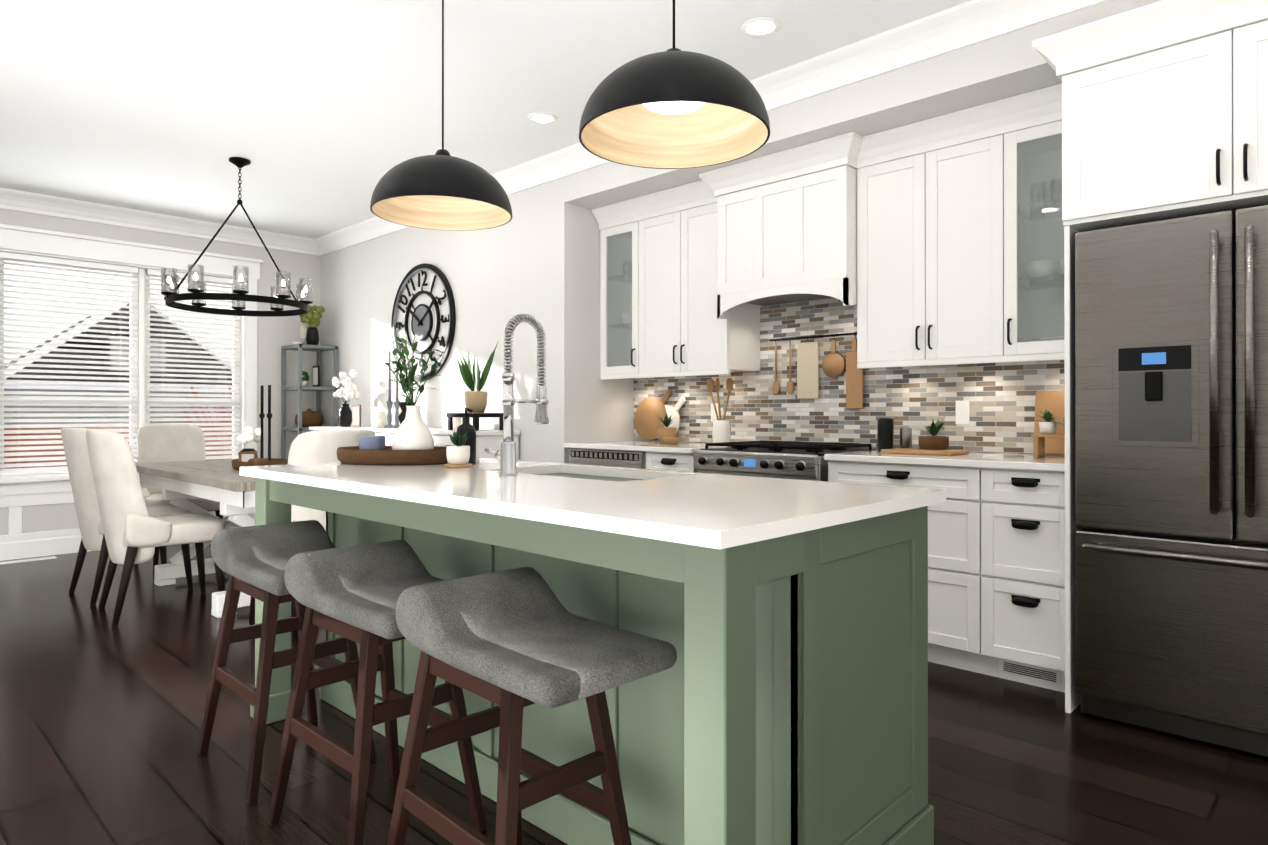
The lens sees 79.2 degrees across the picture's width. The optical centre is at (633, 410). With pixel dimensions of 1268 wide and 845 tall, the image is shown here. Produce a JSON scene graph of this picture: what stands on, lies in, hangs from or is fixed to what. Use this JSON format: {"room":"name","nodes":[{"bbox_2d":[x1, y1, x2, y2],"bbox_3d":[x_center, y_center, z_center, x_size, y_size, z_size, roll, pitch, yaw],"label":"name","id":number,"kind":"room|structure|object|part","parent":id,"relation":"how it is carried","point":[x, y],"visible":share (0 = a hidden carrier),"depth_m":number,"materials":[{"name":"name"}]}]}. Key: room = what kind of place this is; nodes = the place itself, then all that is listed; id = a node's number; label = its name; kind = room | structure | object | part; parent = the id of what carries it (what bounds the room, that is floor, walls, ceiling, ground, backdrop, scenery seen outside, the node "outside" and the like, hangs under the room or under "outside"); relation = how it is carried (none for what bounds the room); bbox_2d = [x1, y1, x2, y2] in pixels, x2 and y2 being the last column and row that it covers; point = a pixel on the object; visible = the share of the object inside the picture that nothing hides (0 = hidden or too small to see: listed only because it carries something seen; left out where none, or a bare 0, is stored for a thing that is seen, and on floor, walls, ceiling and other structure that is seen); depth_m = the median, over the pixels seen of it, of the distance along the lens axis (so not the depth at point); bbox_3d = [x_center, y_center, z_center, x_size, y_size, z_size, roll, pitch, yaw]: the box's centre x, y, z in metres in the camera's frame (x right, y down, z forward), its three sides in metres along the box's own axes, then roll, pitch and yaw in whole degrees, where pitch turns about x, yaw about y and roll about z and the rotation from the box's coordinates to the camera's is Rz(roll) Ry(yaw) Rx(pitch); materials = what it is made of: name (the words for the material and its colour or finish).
{"room":"dining room and kitchen","nodes":[
{"label":"dining room and kitchen","id":0,"kind":"room"},
{"bbox_2d":[0,208,319,534],"bbox_3d":[-5.147,-0.267,5.571,0.200,2.800,7.450,0,0,44],"label":"wall","id":1,"kind":"structure","parent":0,"point":[275,335],"depth_m":7.18,"materials":[{"name":"white paint"}]},
{"bbox_2d":[0,535,90,560],"bbox_3d":[-5.301,1.063,5.251,0.016,0.140,6.380,0,0,44],"label":"baseboard","id":2,"kind":"structure","parent":1,"relation":"attached to","point":[21,549],"depth_m":5.94,"materials":[{"name":"white wood"}]},
{"bbox_2d":[0,224,262,541],"bbox_3d":[-4.842,-0.206,5.839,0.267,2.400,4.860,0,0,44],"label":"window","id":3,"kind":"structure","parent":1,"relation":"in","point":[17,492],"depth_m":6.40,"materials":[{"name":"white"}]},
{"bbox_3d":[-4.274,-0.354,6.487,0.110,1.710,1.750,0,0,44],"label":"window sash","id":4,"kind":"part","parent":3,"relation":"part of","materials":[{"name":"white wood"}]},
{"bbox_2d":[0,251,240,475],"bbox_3d":[-4.231,-0.354,6.445,0.060,1.704,1.720,0,0,44],"label":"window blinds","id":5,"kind":"object","parent":3,"relation":"attached to","point":[64,262],"visible":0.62,"depth_m":6.27,"materials":[{"name":"white plastic"}]},
{"bbox_2d":[0,187,311,254],"bbox_3d":[-5.307,-1.600,5.187,0.105,0.135,6.270,0,0,44],"label":"crown molding","id":6,"kind":"structure","parent":1,"relation":"attached to","point":[10,199],"depth_m":6.43,"materials":[{"name":"white wood"}]},
{"bbox_2d":[320,177,633,463],"bbox_3d":[-1.476,-0.264,6.606,3.660,2.800,0.870,0,0,44],"label":"wall","id":7,"kind":"structure","parent":0,"point":[537,256],"depth_m":5.53,"materials":[{"name":"white paint"}]},
{"bbox_2d":[391,263,455,380],"bbox_3d":[-1.727,-0.715,6.216,0.950,0.950,0.034,0,0,44],"label":"wall clock","id":8,"kind":"object","parent":7,"relation":"attached to","point":[422,322],"visible":0.88,"depth_m":6.18,"materials":[{"name":"black metal"}]},
{"bbox_2d":[0,0,970,238],"bbox_3d":[-1.613,-1.706,2.180,10.000,0.060,7.450,0,0,44],"label":"ceiling","id":9,"kind":"structure","parent":0,"point":[324,117],"depth_m":3.89,"materials":[{"name":"white paint"}]},
{"bbox_2d":[161,157,312,316],"bbox_3d":[-2.623,-1.172,5.097,0.881,0.989,0.922,0,0,44],"label":"chandelier","id":10,"kind":"object","parent":9,"relation":"hanging from","point":[198,296],"visible":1,"depth_m":4.94,"materials":[{"name":"black metal"}]},
{"bbox_2d":[370,0,511,230],"bbox_3d":[-0.695,-1.193,2.788,0.500,0.959,0.500,0,0,44],"label":"pendant lamp","id":11,"kind":"object","parent":9,"relation":"hanging from","point":[442,189],"visible":1,"depth_m":2.70,"materials":[{"name":"black metal"}]},
{"bbox_2d":[527,112,557,123],"bbox_3d":[-0.522,-1.666,4.370,0.175,0.005,0.175,0,0,38],"label":"recessed light","id":12,"kind":"object","parent":9,"relation":"in","point":[537,117],"depth_m":4.36,"materials":[{"name":"white"}]},
{"bbox_2d":[579,0,769,168],"bbox_3d":[0.105,-1.195,2.019,0.500,0.959,0.500,0,0,44],"label":"pendant lamp","id":13,"kind":"object","parent":9,"relation":"hanging from","point":[673,108],"visible":1,"depth_m":2.09,"materials":[{"name":"black metal"}]},
{"bbox_2d":[741,17,780,36],"bbox_3d":[0.552,-1.669,3.338,0.175,0.005,0.175,0,0,35],"label":"recessed light","id":14,"kind":"object","parent":9,"relation":"in","point":[760,26],"depth_m":3.33,"materials":[{"name":"white plastic"}]},
{"bbox_2d":[0,544,1267,844],"bbox_3d":[-1.613,1.155,2.173,10.000,0.060,7.450,0,0,44],"label":"floor","id":15,"kind":"structure","parent":0,"point":[100,722],"depth_m":2.47,"materials":[{"name":"brown wood"}]},
{"bbox_2d":[0,556,56,564],"bbox_3d":[-4.586,1.132,5.790,0.100,0.004,0.350,0,0,44],"label":"floor vent","id":16,"kind":"object","parent":15,"relation":"in","point":[28,560],"visible":0.89,"depth_m":5.78,"materials":[{"name":"white"}]},
{"bbox_2d":[61,428,192,605],"bbox_3d":[-3.165,0.618,4.768,0.509,1.033,0.650,0,0,44],"label":"dining chair","id":17,"kind":"object","parent":15,"relation":"on","point":[83,489],"visible":0.48,"depth_m":4.53,"materials":[{"name":"fabric"}]},
{"bbox_2d":[86,429,224,625],"bbox_3d":[-2.716,0.617,4.352,0.516,1.033,0.652,0,0,44],"label":"dining chair","id":18,"kind":"object","parent":15,"relation":"on","point":[135,532],"visible":0.98,"depth_m":4.11,"materials":[{"name":"fabric"}]},
{"bbox_2d":[137,424,222,570],"bbox_3d":[-3.438,0.621,5.778,0.645,1.033,0.500,0,0,44],"label":"dining chair","id":19,"kind":"object","parent":15,"relation":"on","point":[168,442],"visible":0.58,"depth_m":5.88,"materials":[{"name":"fabric"}]},
{"bbox_2d":[135,459,254,617],"bbox_3d":[-2.421,0.747,4.870,2.100,0.769,0.920,0,0,44],"label":"dining table","id":20,"kind":"object","parent":15,"relation":"on","point":[227,486],"visible":0.44,"depth_m":4.62,"materials":[{"name":"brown wood"}]},
{"bbox_2d":[231,385,287,469],"bbox_3d":[-2.320,0.102,4.760,0.440,0.520,0.308,0,0,44],"label":"centerpiece","id":21,"kind":"object","parent":20,"relation":"on","point":[248,456],"visible":0.83,"depth_m":4.74,"materials":[{"name":"metal"}]},
{"bbox_2d":[197,520,376,803],"bbox_3d":[-1.085,0.754,2.442,0.592,0.747,0.392,0,0,44],"label":"bar stool","id":22,"kind":"object","parent":15,"relation":"on","point":[251,561],"visible":0.58,"depth_m":2.44,"materials":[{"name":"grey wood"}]},
{"bbox_2d":[281,305,337,458],"bbox_3d":[-3.064,0.074,7.240,0.410,2.128,0.365,0,0,44],"label":"corner shelf unit","id":23,"kind":"object","parent":15,"relation":"on","point":[306,420],"visible":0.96,"depth_m":7.19,"materials":[{"name":"grey metal"}]},
{"bbox_2d":[249,430,375,639],"bbox_3d":[-1.687,0.616,4.102,0.648,1.033,0.502,0,0,44],"label":"dining chair","id":24,"kind":"object","parent":15,"relation":"on","point":[314,447],"visible":0.23,"depth_m":3.83,"materials":[{"name":"fabric"}]},
{"bbox_2d":[267,540,486,844],"bbox_3d":[-0.652,0.753,2.027,0.595,0.747,0.396,0,0,44],"label":"bar stool","id":25,"kind":"object","parent":15,"relation":"on","point":[352,593],"visible":0.67,"depth_m":2.03,"materials":[{"name":"grey fabric"}]},
{"bbox_2d":[309,426,519,459],"bbox_3d":[-1.835,0.637,6.028,2.500,0.995,0.418,0,0,44],"label":"sideboard","id":26,"kind":"object","parent":15,"relation":"on","point":[492,440],"visible":0.12,"depth_m":5.30,"materials":[{"name":"white"}]},
{"bbox_2d":[332,369,360,426],"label":"decor","id":27,"kind":"object","parent":26,"relation":"on","point":[346,416],"depth_m":6.68,"materials":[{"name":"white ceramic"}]},
{"bbox_2d":[375,351,399,427],"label":"decor","id":28,"kind":"object","parent":26,"relation":"on","point":[379,416],"depth_m":6.20,"materials":[{"name":"black ceramic"}]},
{"bbox_2d":[447,343,502,430],"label":"decor","id":29,"kind":"object","parent":26,"relation":"on","point":[476,402],"depth_m":5.30,"materials":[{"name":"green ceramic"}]},
{"bbox_2d":[387,567,676,844],"bbox_3d":[-0.230,0.752,1.629,0.598,0.747,0.400,0,0,44],"label":"bar stool","id":30,"kind":"object","parent":15,"relation":"on","point":[511,643],"visible":1,"depth_m":1.60,"materials":[{"name":"grey fabric"}]},
{"bbox_2d":[250,477,945,844],"bbox_3d":[-0.318,0.681,2.384,2.176,0.888,0.892,0,0,44],"label":"kitchen island","id":31,"kind":"object","parent":15,"relation":"on","point":[782,699],"depth_m":1.76,"materials":[{"name":"green wood"}]},
{"bbox_2d":[240,457,945,552],"bbox_3d":[-0.323,0.221,2.392,2.210,0.031,0.950,0,0,44],"label":"island countertop","id":32,"kind":"structure","parent":31,"relation":"on","point":[694,510],"depth_m":1.86,"materials":[{"name":"white stone"}]},
{"bbox_2d":[336,335,447,464],"bbox_3d":[-0.945,-0.042,3.052,0.505,0.495,0.387,0,0,44],"label":"decorative tray","id":33,"kind":"object","parent":32,"relation":"on","point":[413,442],"visible":0.98,"depth_m":2.92,"materials":[{"name":"wood"}]},
{"bbox_2d":[444,430,471,467],"bbox_3d":[-0.639,0.135,2.785,0.100,0.140,0.100,0,0,44],"label":"succulent pot","id":34,"kind":"object","parent":32,"relation":"on","point":[458,455],"visible":1,"depth_m":2.76,"materials":[{"name":"white ceramic"}]},
{"bbox_2d":[456,408,475,464],"bbox_3d":[-0.637,0.097,2.922,0.089,0.218,0.075,0,0,44],"label":"soap dispenser","id":35,"kind":"object","parent":32,"relation":"on","point":[466,426],"visible":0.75,"depth_m":2.90,"materials":[{"name":"black ceramic"}]},
{"bbox_2d":[484,313,548,474],"bbox_3d":[-0.386,-0.057,2.530,0.143,0.523,0.193,0,0,44],"label":"faucet","id":36,"kind":"object","parent":32,"relation":"on","point":[505,455],"visible":1,"depth_m":2.45,"materials":[{"name":"silver metal"}]},
{"bbox_2d":[524,469,643,480],"bbox_3d":[-0.161,0.336,2.561,0.704,0.223,0.384,0,0,44],"label":"sink","id":37,"kind":"object","parent":32,"relation":"in","point":[563,472],"depth_m":2.81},
{"bbox_2d":[640,451,696,471],"bbox_3d":[0.418,0.687,4.638,0.375,0.888,0.674,0,0,44],"label":"base cabinet","id":38,"kind":"object","parent":15,"relation":"on","point":[682,462],"depth_m":4.40,"materials":[{"name":"white wood"}]},
{"bbox_2d":[568,448,645,468],"bbox_3d":[-0.198,0.634,4.781,0.670,0.775,0.084,0,0,44],"label":"built-in oven","id":39,"kind":"object","parent":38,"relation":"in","point":[619,458],"visible":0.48,"depth_m":4.76,"materials":[{"name":"silver metal"}]},
{"bbox_2d":[693,441,876,481],"bbox_3d":[0.814,0.645,4.181,0.770,0.929,0.733,0,0,44],"label":"range","id":40,"kind":"object","parent":15,"relation":"on","point":[790,460],"visible":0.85,"depth_m":3.96,"materials":[{"name":"silver metal"}]},
{"bbox_2d":[828,460,981,673],"bbox_3d":[1.410,0.684,3.686,0.715,0.888,0.674,0,0,44],"label":"base cabinet","id":41,"kind":"object","parent":15,"relation":"on","point":[955,524],"depth_m":3.31,"materials":[{"name":"white wood"}]},
{"bbox_2d":[982,468,1064,692],"bbox_3d":[1.796,0.683,3.315,0.356,0.888,0.674,0,0,44],"label":"base cabinet","id":42,"kind":"object","parent":15,"relation":"on","point":[996,572],"depth_m":3.10,"materials":[{"name":"white wood"}]},
{"bbox_2d":[564,440,1064,471],"bbox_3d":[0.843,0.225,4.221,2.983,0.030,0.664,0,0,44],"label":"countertop","id":43,"kind":"structure","parent":42,"relation":"on","point":[1013,461],"depth_m":3.51,"materials":[{"name":"white stone"}]},
{"bbox_2d":[634,389,685,443],"label":"cutting boards","id":44,"kind":"object","parent":43,"relation":"on","point":[656,418],"depth_m":5.24,"materials":[{"name":"brown wood"}]},
{"bbox_2d":[707,378,732,442],"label":"utensil holder","id":45,"kind":"object","parent":43,"relation":"on","point":[721,428],"depth_m":4.69,"materials":[{"name":"white ceramic"}]},
{"bbox_2d":[877,416,968,455],"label":"decorative tray","id":46,"kind":"object","parent":43,"relation":"on","point":[928,445],"depth_m":3.77,"materials":[{"name":"brown wood"}]},
{"bbox_2d":[1025,391,1064,457],"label":"cutting board","id":47,"kind":"object","parent":43,"relation":"on","point":[1048,435],"depth_m":3.53,"materials":[{"name":"brown wood"}]},
{"bbox_2d":[1062,20,1267,712],"bbox_3d":[2.223,-0.058,2.776,1.008,2.368,0.862,0,0,44],"label":"tall cabinet","id":48,"kind":"object","parent":15,"relation":"on","point":[1177,131],"visible":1,"depth_m":2.65,"materials":[{"name":"white wood"}]},
{"bbox_2d":[1075,205,1267,756],"bbox_3d":[2.202,0.229,2.751,0.925,1.765,0.872,0,0,44],"label":"refrigerator","id":49,"kind":"object","parent":15,"relation":"on","point":[1171,406],"visible":1,"depth_m":2.60,"materials":[{"name":"silver metal"}]},
{"bbox_2d":[564,0,1162,453],"bbox_3d":[2.058,-0.273,3.212,6.140,2.800,0.870,0,0,44],"label":"wall","id":50,"kind":"structure","parent":0,"point":[988,70],"depth_m":3.50,"materials":[{"name":"white paint"}]},
{"bbox_2d":[596,176,734,378],"bbox_3d":[0.278,-0.805,5.004,1.084,1.123,0.347,0,0,44],"label":"upper cabinet","id":51,"kind":"object","parent":50,"relation":"attached to","point":[658,253],"depth_m":4.86,"materials":[{"name":"white wood"}]},
{"bbox_2d":[312,0,1109,255],"bbox_3d":[0.328,-1.603,4.201,9.600,0.135,0.105,0,0,44],"label":"crown molding","id":52,"kind":"structure","parent":50,"relation":"attached to","point":[966,24],"depth_m":3.53,"materials":[{"name":"white wood"}]},
{"bbox_2d":[717,165,856,318],"bbox_3d":[0.931,-0.884,4.308,0.818,0.708,0.447,0,0,44],"label":"range hood","id":53,"kind":"object","parent":50,"relation":"attached to","point":[792,240],"visible":0.96,"depth_m":4.11,"materials":[{"name":"white wood"}]},
{"bbox_2d":[728,136,879,371],"bbox_3d":[0.966,-0.807,4.343,0.938,1.123,0.347,0,0,44],"label":"range hood surround","id":54,"kind":"object","parent":50,"relation":"attached to","point":[744,329],"depth_m":3.97,"materials":[{"name":"white wood"}]},
{"bbox_2d":[634,298,1064,453],"bbox_3d":[1.076,-0.229,4.467,2.980,0.877,0.012,0,0,44],"label":"tile backsplash","id":55,"kind":"structure","parent":50,"relation":"attached to","point":[1000,397],"depth_m":4.35,"materials":[{"name":"tile"}]},
{"bbox_2d":[711,403,718,421],"bbox_3d":[0.528,0.012,4.982,0.070,0.120,0.003,0,0,44],"label":"outlet","id":56,"kind":"object","parent":55,"relation":"attached to","point":[713,415],"depth_m":4.99,"materials":[{"name":"white plastic"}]},
{"bbox_2d":[769,332,862,408],"bbox_3d":[1.057,-0.223,4.451,0.640,0.428,0.036,0,0,44],"label":"utensil rail","id":57,"kind":"object","parent":55,"relation":"attached to","point":[833,363],"visible":0.88,"depth_m":4.43,"materials":[{"name":"black"}]},
{"bbox_2d":[956,401,969,423],"bbox_3d":[1.667,0.009,3.887,0.070,0.120,0.003,0,0,44],"label":"outlet","id":58,"kind":"object","parent":55,"relation":"attached to","point":[962,412],"depth_m":3.88,"materials":[{"name":"white plastic"}]},
{"bbox_2d":[868,84,1063,367],"bbox_3d":[1.649,-0.808,3.687,1.071,1.123,0.347,0,0,44],"label":"upper cabinet","id":59,"kind":"object","parent":50,"relation":"attached to","point":[960,240],"depth_m":3.59,"materials":[{"name":"white wood"}]},
{"label":"outside","id":60,"kind":"structure","parent":0,"visible":0},
{"bbox_2d":[4,294,231,468],"bbox_3d":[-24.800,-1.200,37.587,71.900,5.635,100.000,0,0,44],"label":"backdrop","id":61,"kind":"structure","parent":60,"point":[103,344],"depth_m":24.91,"materials":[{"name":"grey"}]}
]}

